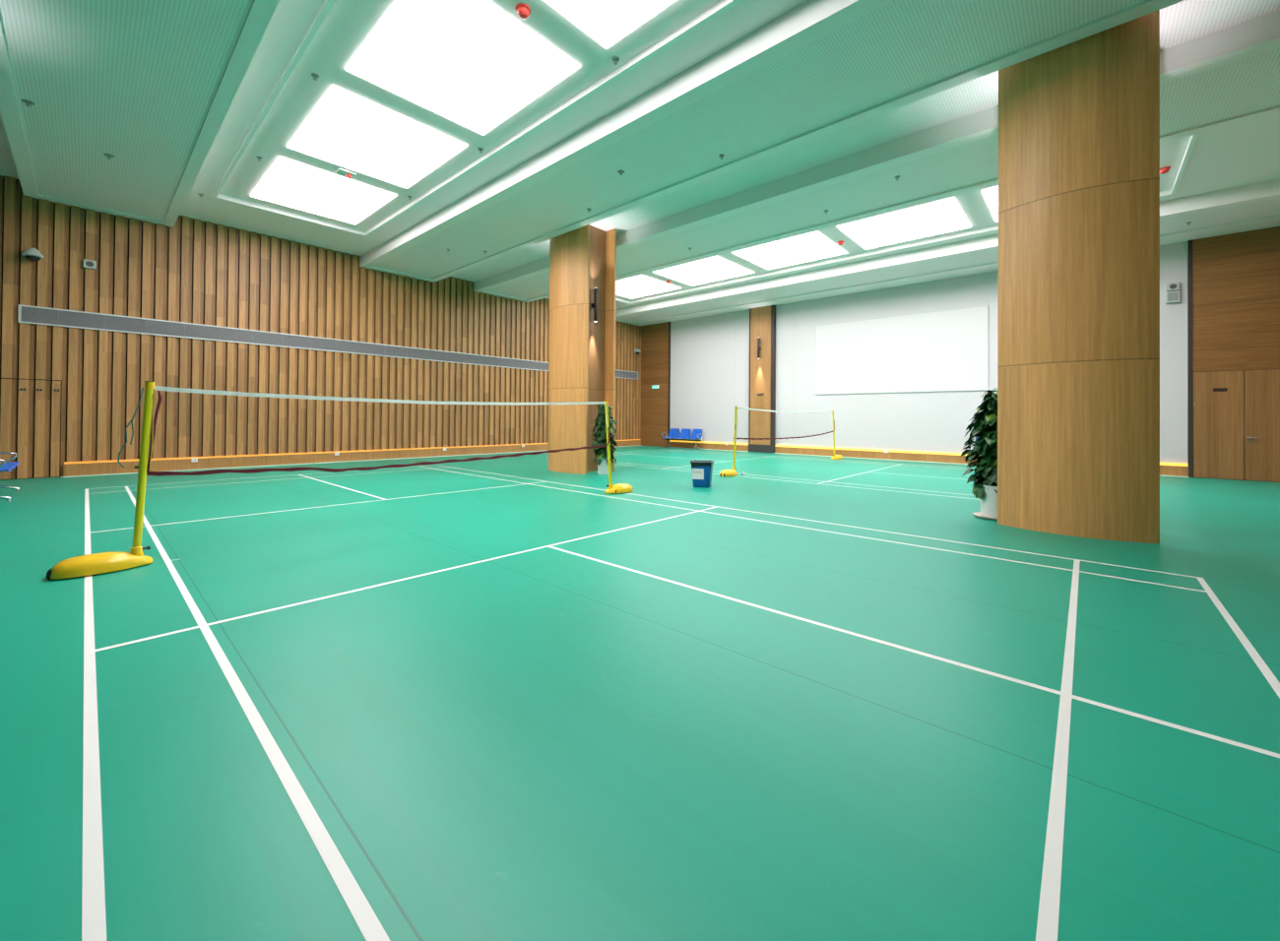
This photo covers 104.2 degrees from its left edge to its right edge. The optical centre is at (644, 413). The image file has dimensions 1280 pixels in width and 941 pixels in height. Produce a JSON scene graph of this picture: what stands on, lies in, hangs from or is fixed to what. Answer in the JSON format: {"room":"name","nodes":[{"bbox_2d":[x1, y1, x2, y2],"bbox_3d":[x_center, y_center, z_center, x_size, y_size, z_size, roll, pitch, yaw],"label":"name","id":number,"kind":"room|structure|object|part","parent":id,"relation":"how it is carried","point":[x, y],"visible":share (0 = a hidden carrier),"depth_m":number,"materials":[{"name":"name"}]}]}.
{"room":"sports hall","nodes":[
{"label":"sports hall","id":0,"kind":"room"},
{"bbox_2d":[0,175,640,479],"bbox_3d":[-7.875,-1.666,14.444,0.177,6.000,23.050,0,-1,42],"label":"wall","id":1,"kind":"structure","parent":0,"point":[195,271],"depth_m":12.26,"materials":[{"name":"brown wood"}]},
{"bbox_2d":[0,379,61,479],"bbox_3d":[-12.302,0.290,9.461,0.192,1.916,1.543,0,-1,42],"label":"door","id":2,"kind":"structure","parent":1,"relation":"in","point":[30,410],"depth_m":9.73,"materials":[{"name":"brown wood"}]},
{"bbox_2d":[21,247,44,260],"bbox_3d":[-11.835,-3.079,9.628,0.311,0.253,0.280,0,-1,42],"label":"security camera","id":3,"kind":"object","parent":1,"relation":"attached to","point":[32,254],"visible":1,"depth_m":9.56,"materials":[{"name":"grey plastic"}]},
{"bbox_2d":[82,258,96,269],"bbox_3d":[-11.440,-3.082,10.260,0.058,0.170,0.180,0,-1,42],"label":"wall speaker","id":4,"kind":"object","parent":1,"relation":"attached to","point":[89,264],"visible":1,"depth_m":10.25,"materials":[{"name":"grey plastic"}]},
{"bbox_2d":[17,304,548,371],"bbox_3d":[-7.677,-1.859,14.511,0.027,0.350,13.190,0,-1,42],"label":"air vent","id":5,"kind":"object","parent":1,"relation":"in","point":[28,314],"visible":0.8,"depth_m":12.11,"materials":[{"name":"grey metal"}]},
{"bbox_2d":[61,439,642,477],"bbox_3d":[-5.910,1.217,16.404,0.152,0.295,17.295,0,-1,42],"label":"baseboard","id":6,"kind":"structure","parent":1,"relation":"attached to","point":[91,468],"depth_m":12.67,"materials":[{"name":"brown wood"}]},
{"bbox_2d":[615,369,638,380],"bbox_3d":[-0.898,-1.747,22.126,0.027,0.350,1.760,0,-1,42],"label":"air vent","id":7,"kind":"object","parent":1,"relation":"in","point":[618,373],"visible":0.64,"depth_m":22.24,"materials":[{"name":"grey metal"}]},
{"bbox_2d":[634,348,640,354],"bbox_3d":[-0.333,-2.828,22.548,0.311,0.253,0.280,0,-1,42],"label":"security camera","id":8,"kind":"object","parent":1,"relation":"attached to","point":[637,352],"visible":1,"depth_m":22.47,"materials":[{"name":"grey plastic"}]},
{"bbox_2d":[0,446,1279,940],"bbox_3d":[-0.802,1.388,8.102,19.180,0.101,23.250,0,-1,42],"label":"floor","id":9,"kind":"structure","parent":0,"point":[791,697],"depth_m":2.18,"materials":[{"name":"green plastic"}]},
{"bbox_2d":[0,451,19,501],"bbox_3d":[-9.922,0.848,7.497,1.868,0.830,0.568,0,-1,42],"label":"bench","id":10,"kind":"object","parent":9,"relation":"on","point":[5,466],"visible":1,"depth_m":7.83,"materials":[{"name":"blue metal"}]},
{"bbox_3d":[-9.443,0.821,7.133,0.550,0.072,0.440,0,-1,42],"label":"seat","id":11,"kind":"part","parent":10,"relation":"part of","materials":[{"name":"blue plastic"}]},
{"bbox_3d":[-9.891,0.821,7.532,0.550,0.072,0.440,0,-1,42],"label":"seat","id":12,"kind":"part","parent":10,"relation":"part of","materials":[{"name":"blue plastic"}]},
{"bbox_3d":[-10.576,0.762,8.146,0.028,0.294,0.390,0,-1,42],"label":"armrest","id":13,"kind":"part","parent":10,"relation":"part of","materials":[{"name":"silver metal"}]},
{"bbox_3d":[-10.339,0.820,7.931,0.550,0.072,0.440,0,-1,42],"label":"seat","id":14,"kind":"part","parent":10,"relation":"part of","materials":[{"name":"blue plastic"}]},
{"bbox_2d":[46,381,154,579],"bbox_3d":[-4.412,0.498,4.061,0.310,1.560,0.587,0,-1,42],"label":"net post","id":15,"kind":"object","parent":9,"relation":"on","point":[103,562],"visible":1,"depth_m":4.16,"materials":[{"name":"yellow plastic"}]},
{"bbox_3d":[-4.307,0.250,4.126,0.010,0.405,0.084,0,-1,42],"label":"tie cord","id":16,"kind":"part","parent":15,"relation":"part of","materials":[{"name":"teal fabric"}]},
{"bbox_3d":[-4.261,0.020,4.179,0.013,0.482,0.080,0,-1,38],"label":"tie cord","id":17,"kind":"part","parent":15,"relation":"part of","materials":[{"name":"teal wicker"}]},
{"bbox_3d":[-4.205,0.157,4.246,0.019,0.650,0.009,1,0,-22],"label":"tie cord","id":18,"kind":"part","parent":15,"relation":"part of","materials":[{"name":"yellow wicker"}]},
{"bbox_2d":[146,385,607,476],"bbox_3d":[-2.434,0.206,6.267,0.044,0.870,5.427,0,-1,42],"label":"net","id":19,"kind":"object","parent":15,"relation":"attached to","point":[159,389],"visible":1,"depth_m":5.33,"materials":[{"name":"black fabric"}]},
{"bbox_2d":[547,224,616,474],"bbox_3d":[-1.527,-1.536,12.037,1.400,5.800,1.300,0,-1,42],"label":"pillar","id":20,"kind":"structure","parent":9,"relation":"on","point":[582,260],"depth_m":11.61,"materials":[{"name":"brown wood"}]},
{"bbox_2d":[591,288,597,321],"bbox_3d":[-1.178,-2.556,11.715,0.150,0.788,0.080,0,-1,42],"label":"wall lamp","id":21,"kind":"object","parent":20,"relation":"attached to","point":[595,304],"visible":1,"depth_m":11.66,"materials":[{"name":"black metal"}]},
{"bbox_2d":[590,404,617,474],"bbox_3d":[-0.908,0.560,11.293,0.638,1.605,0.616,1,0,-15],"label":"potted plant","id":22,"kind":"object","parent":9,"relation":"on","point":[601,453],"visible":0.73,"depth_m":11.16,"materials":[{"name":"green plant"}]},
{"bbox_3d":[-0.925,1.162,11.287,0.309,0.400,0.309,0,-1,42],"label":"pot","id":23,"kind":"part","parent":22,"relation":"part of","materials":[{"name":"white ceramic"}]},
{"bbox_2d":[604,400,633,494],"bbox_3d":[-0.457,0.564,8.504,0.310,1.560,0.632,0,-1,42],"label":"net post","id":24,"kind":"object","parent":9,"relation":"on","point":[619,487],"visible":1,"depth_m":8.33,"materials":[{"name":"yellow plastic"}]},
{"bbox_2d":[661,428,703,449],"bbox_3d":[1.583,1.043,20.902,1.868,0.830,0.568,0,-1,42],"label":"bench","id":25,"kind":"object","parent":9,"relation":"on","point":[674,432],"visible":0.98,"depth_m":21.02,"materials":[{"name":"blue plastic"}]},
{"bbox_3d":[1.278,0.815,21.462,0.550,0.370,0.142,0,-1,42],"label":"backrest","id":26,"kind":"part","parent":25,"relation":"part of","materials":[{"name":"blue plastic"}]},
{"bbox_3d":[1.726,0.815,21.063,0.550,0.370,0.142,0,-1,42],"label":"backrest","id":27,"kind":"part","parent":25,"relation":"part of","materials":[{"name":"blue plastic"}]},
{"bbox_3d":[2.175,0.815,20.664,0.550,0.370,0.142,0,-1,42],"label":"backrest","id":28,"kind":"part","parent":25,"relation":"part of","materials":[{"name":"blue plastic"}]},
{"bbox_2d":[690,459,714,487],"bbox_3d":[1.073,1.122,9.321,0.425,0.480,0.358,0,0,18],"label":"waste bin","id":29,"kind":"object","parent":9,"relation":"on","point":[701,471],"visible":1,"depth_m":9.18,"materials":[{"name":"blue plastic"}]},
{"bbox_2d":[719,406,738,476],"bbox_3d":[1.905,0.603,11.157,0.310,1.560,0.587,0,-1,42],"label":"net post","id":30,"kind":"object","parent":9,"relation":"on","point":[725,473],"visible":1,"depth_m":11.28,"materials":[{"name":"yellow plastic"}]},
{"bbox_2d":[831,410,842,459],"bbox_3d":[6.124,0.673,15.896,0.310,1.560,0.646,0,-1,42],"label":"net post","id":31,"kind":"object","parent":9,"relation":"on","point":[834,457],"visible":0.99,"depth_m":15.72,"materials":[{"name":"yellow metal"}]},
{"bbox_2d":[736,406,833,440],"bbox_3d":[4.027,0.273,13.520,0.048,0.803,5.820,0,-1,42],"label":"net","id":32,"kind":"object","parent":31,"relation":"attached to","point":[743,409],"visible":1,"depth_m":12.87,"materials":[{"name":"white fabric"}]},
{"bbox_2d":[960,387,997,520],"bbox_3d":[4.610,0.513,6.516,0.674,1.708,0.714,0,0,-7],"label":"potted plant","id":33,"kind":"object","parent":9,"relation":"on","point":[985,423],"visible":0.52,"depth_m":6.51,"materials":[{"name":"green plant"}]},
{"bbox_3d":[4.614,1.141,6.531,0.381,0.410,0.381,0,-1,42],"label":"pot","id":34,"kind":"part","parent":33,"relation":"part of","materials":[{"name":"white ceramic"}]},
{"bbox_2d":[997,9,1159,543],"bbox_3d":[5.202,-1.532,6.046,1.400,5.800,1.300,0,-1,42],"label":"pillar","id":35,"kind":"structure","parent":9,"relation":"on","point":[1078,269],"depth_m":5.51,"materials":[{"name":"brown wood"}]},
{"bbox_2d":[0,0,1279,325],"bbox_3d":[-0.757,-4.462,8.148,19.180,0.600,23.250,0,-1,42],"label":"ceiling","id":36,"kind":"structure","parent":0,"point":[811,107],"depth_m":7.52,"materials":[{"name":"paint"}]},
{"bbox_2d":[20,99,34,107],"bbox_3d":[-8.433,-4.239,6.804,0.118,0.054,0.120,0,-1,42],"label":"sprinkler","id":37,"kind":"object","parent":36,"relation":"attached to","point":[27,101],"visible":1,"depth_m":6.79,"materials":[{"name":"grey plastic"}]},
{"bbox_2d":[103,153,114,159],"bbox_3d":[-8.826,-4.231,8.198,0.118,0.054,0.120,0,-1,42],"label":"sprinkler","id":38,"kind":"object","parent":36,"relation":"attached to","point":[105,155],"visible":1,"depth_m":8.19,"materials":[{"name":"grey metal"}]},
{"bbox_2d":[311,72,319,80],"bbox_3d":[-4.429,-4.519,6.685,0.089,0.054,0.090,0,-1,42],"label":"sprinkler","id":39,"kind":"object","parent":36,"relation":"attached to","point":[313,75],"visible":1,"depth_m":6.67,"materials":[{"name":"grey metal"}]},
{"bbox_2d":[250,156,396,224],"bbox_3d":[-6.666,-4.534,10.320,2.385,0.032,1.995,0,-1,42],"label":"recessed light","id":40,"kind":"object","parent":36,"relation":"in","point":[290,183],"visible":1,"depth_m":10.17,"materials":[{"name":"white plastic"}]},
{"bbox_2d":[334,167,356,178],"bbox_3d":[-5.618,-4.490,9.350,0.240,0.088,0.280,0,-1,42],"label":"ceiling detector","id":41,"kind":"object","parent":36,"relation":"attached to","point":[341,171],"visible":1,"depth_m":9.32,"materials":[{"name":"white plastic"}]},
{"bbox_2d":[287,85,467,188],"bbox_3d":[-4.526,-4.532,8.415,2.385,0.032,1.995,0,-1,42],"label":"recessed light","id":42,"kind":"object","parent":36,"relation":"in","point":[349,130],"visible":1,"depth_m":8.25,"materials":[{"name":"white plastic"}]},
{"bbox_2d":[345,0,580,134],"bbox_3d":[-2.386,-4.531,6.510,2.385,0.032,1.995,0,-1,42],"label":"recessed light","id":43,"kind":"object","parent":36,"relation":"in","point":[470,63],"visible":1,"depth_m":6.38,"materials":[{"name":"white plastic"}]},
{"bbox_2d":[515,2,530,19],"bbox_3d":[-1.362,-4.489,5.574,0.165,0.083,0.165,0,-1,42],"label":"ceiling detector","id":44,"kind":"object","parent":36,"relation":"attached to","point":[523,10],"visible":1,"depth_m":5.53,"materials":[{"name":"red plastic"}]},
{"bbox_3d":[-1.361,-4.519,5.574,0.165,0.025,0.165,0,-1,42],"label":"mounting plate","id":45,"kind":"part","parent":44,"relation":"part of","materials":[{"name":"red plastic"}]},
{"bbox_2d":[543,0,675,48],"bbox_3d":[-0.246,-4.529,4.605,2.385,0.032,1.995,0,-1,42],"label":"recessed light","id":46,"kind":"object","parent":36,"relation":"in","point":[607,22],"visible":1,"depth_m":5.61,"materials":[{"name":"white plastic"}]},
{"bbox_2d":[612,57,619,64],"bbox_3d":[-0.372,-4.490,6.340,0.089,0.054,0.090,0,-1,42],"label":"sprinkler","id":47,"kind":"object","parent":36,"relation":"attached to","point":[615,60],"visible":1,"depth_m":6.33,"materials":[{"name":"grey metal"}]},
{"bbox_2d":[615,274,681,298],"bbox_3d":[-0.304,-4.428,17.465,2.385,0.032,2.050,0,-1,42],"label":"recessed light","id":48,"kind":"object","parent":36,"relation":"in","point":[639,286],"visible":0.79,"depth_m":17.31,"materials":[{"name":"white plastic"}]},
{"bbox_2d":[652,256,753,285],"bbox_3d":[1.835,-4.427,15.560,2.385,0.032,2.050,0,-1,42],"label":"recessed light","id":49,"kind":"object","parent":36,"relation":"in","point":[713,269],"visible":1,"depth_m":15.46,"materials":[{"name":"white plastic"}]},
{"bbox_2d":[732,231,847,269],"bbox_3d":[3.975,-4.426,13.655,2.385,0.032,2.050,0,-1,42],"label":"recessed light","id":50,"kind":"object","parent":36,"relation":"in","point":[811,246],"visible":1,"depth_m":13.53,"materials":[{"name":"white plastic"}]},
{"bbox_2d":[836,196,970,249],"bbox_3d":[6.115,-4.424,11.750,2.385,0.032,2.050,0,-1,42],"label":"recessed light","id":51,"kind":"object","parent":36,"relation":"in","point":[943,216],"visible":1,"depth_m":11.62,"materials":[{"name":"white plastic"}]},
{"bbox_2d":[981,186,998,221],"bbox_3d":[8.255,-4.423,9.845,2.385,0.032,2.050,0,-1,42],"label":"recessed light","id":52,"kind":"object","parent":36,"relation":"in","point":[991,195],"visible":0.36,"depth_m":10.24,"materials":[{"name":"white plastic"}]},
{"bbox_2d":[1159,166,1170,174],"bbox_3d":[9.363,-4.380,8.973,0.165,0.083,0.165,0,-1,42],"label":"ceiling detector","id":53,"kind":"object","parent":36,"relation":"attached to","point":[1165,169],"visible":0.88,"depth_m":8.93,"materials":[{"name":"red plastic"}]},
{"bbox_2d":[669,241,1187,463],"bbox_3d":[6.948,-1.308,16.805,19.180,5.650,0.203,0,-1,42],"label":"wall","id":54,"kind":"structure","parent":0,"point":[710,354],"depth_m":16.60,"materials":[{"name":"white paint"}]},
{"bbox_2d":[640,321,670,447],"bbox_3d":[0.463,-1.289,22.396,1.702,5.500,0.075,0,-1,42],"label":"wall panel","id":55,"kind":"object","parent":54,"relation":"attached to","point":[655,417],"depth_m":22.34,"materials":[{"name":"brown wood"}]},
{"bbox_2d":[651,384,659,388],"bbox_3d":[0.488,-1.200,22.317,0.420,0.170,0.034,0,-1,42],"label":"exit sign","id":56,"kind":"object","parent":54,"relation":"attached to","point":[653,386],"visible":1,"depth_m":22.29,"materials":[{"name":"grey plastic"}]},
{"bbox_2d":[748,305,775,453],"bbox_3d":[4.429,-1.287,18.796,1.070,5.500,0.180,0,-1,42],"label":"wall panel","id":57,"kind":"object","parent":54,"relation":"attached to","point":[762,320],"depth_m":18.70,"materials":[{"name":"brown wood"}]},
{"bbox_2d":[757,337,761,358],"bbox_3d":[4.300,-2.469,18.733,0.080,0.788,0.150,0,-1,42],"label":"wall lamp","id":58,"kind":"object","parent":57,"relation":"attached to","point":[758,339],"visible":1,"depth_m":18.69,"materials":[{"name":"black metal"}]},
{"bbox_2d":[815,305,988,394],"bbox_3d":[7.888,-1.879,15.823,5.040,2.430,0.034,0,-1,42],"label":"projection screen","id":59,"kind":"object","parent":54,"relation":"attached to","point":[944,351],"visible":1,"depth_m":15.55,"materials":[{"name":"white fabric"}]},
{"bbox_2d":[669,440,1188,477],"bbox_3d":[6.806,1.309,16.640,15.430,0.310,0.180,0,-1,42],"label":"baseboard","id":60,"kind":"structure","parent":54,"relation":"attached to","point":[1166,469],"depth_m":16.25,"materials":[{"name":"brown wood"}]},
{"bbox_2d":[1165,290,1179,304],"bbox_3d":[12.449,-2.746,11.734,0.220,0.260,0.096,0,-1,42],"label":"control box","id":61,"kind":"object","parent":54,"relation":"attached to","point":[1172,296],"visible":1,"depth_m":11.71,"materials":[{"name":"grey plastic"}]},
{"bbox_3d":[12.419,-2.757,11.700,0.170,0.190,0.006,0,-1,42],"label":"panel","id":62,"kind":"part","parent":61,"relation":"part of","materials":[{"name":"grey plastic"}]},
{"bbox_2d":[1165,282,1179,291],"bbox_3d":[12.446,-2.991,11.731,0.210,0.180,0.108,0,-1,42],"label":"wall speaker","id":63,"kind":"object","parent":54,"relation":"attached to","point":[1172,287],"visible":1,"depth_m":11.70,"materials":[{"name":"grey plastic"}]},
{"bbox_2d":[1187,226,1279,482],"bbox_3d":[13.285,-1.281,10.982,1.770,5.500,0.075,0,-1,42],"label":"wall panel","id":64,"kind":"object","parent":54,"relation":"attached to","point":[1234,279],"depth_m":11.12,"materials":[{"name":"brown wood"}]},
{"bbox_2d":[1193,369,1279,482],"bbox_3d":[13.260,0.250,10.914,1.665,2.422,0.089,0,-1,42],"label":"door","id":65,"kind":"structure","parent":54,"relation":"in","point":[1218,416],"depth_m":11.05,"materials":[{"name":"brown wood"}]},
{"bbox_2d":[1213,387,1226,391],"bbox_3d":[12.960,-0.543,11.212,0.210,0.068,0.014,0,-1,42],"label":"door sign","id":66,"kind":"object","parent":65,"relation":"attached to","point":[1214,389],"visible":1,"depth_m":11.22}
]}

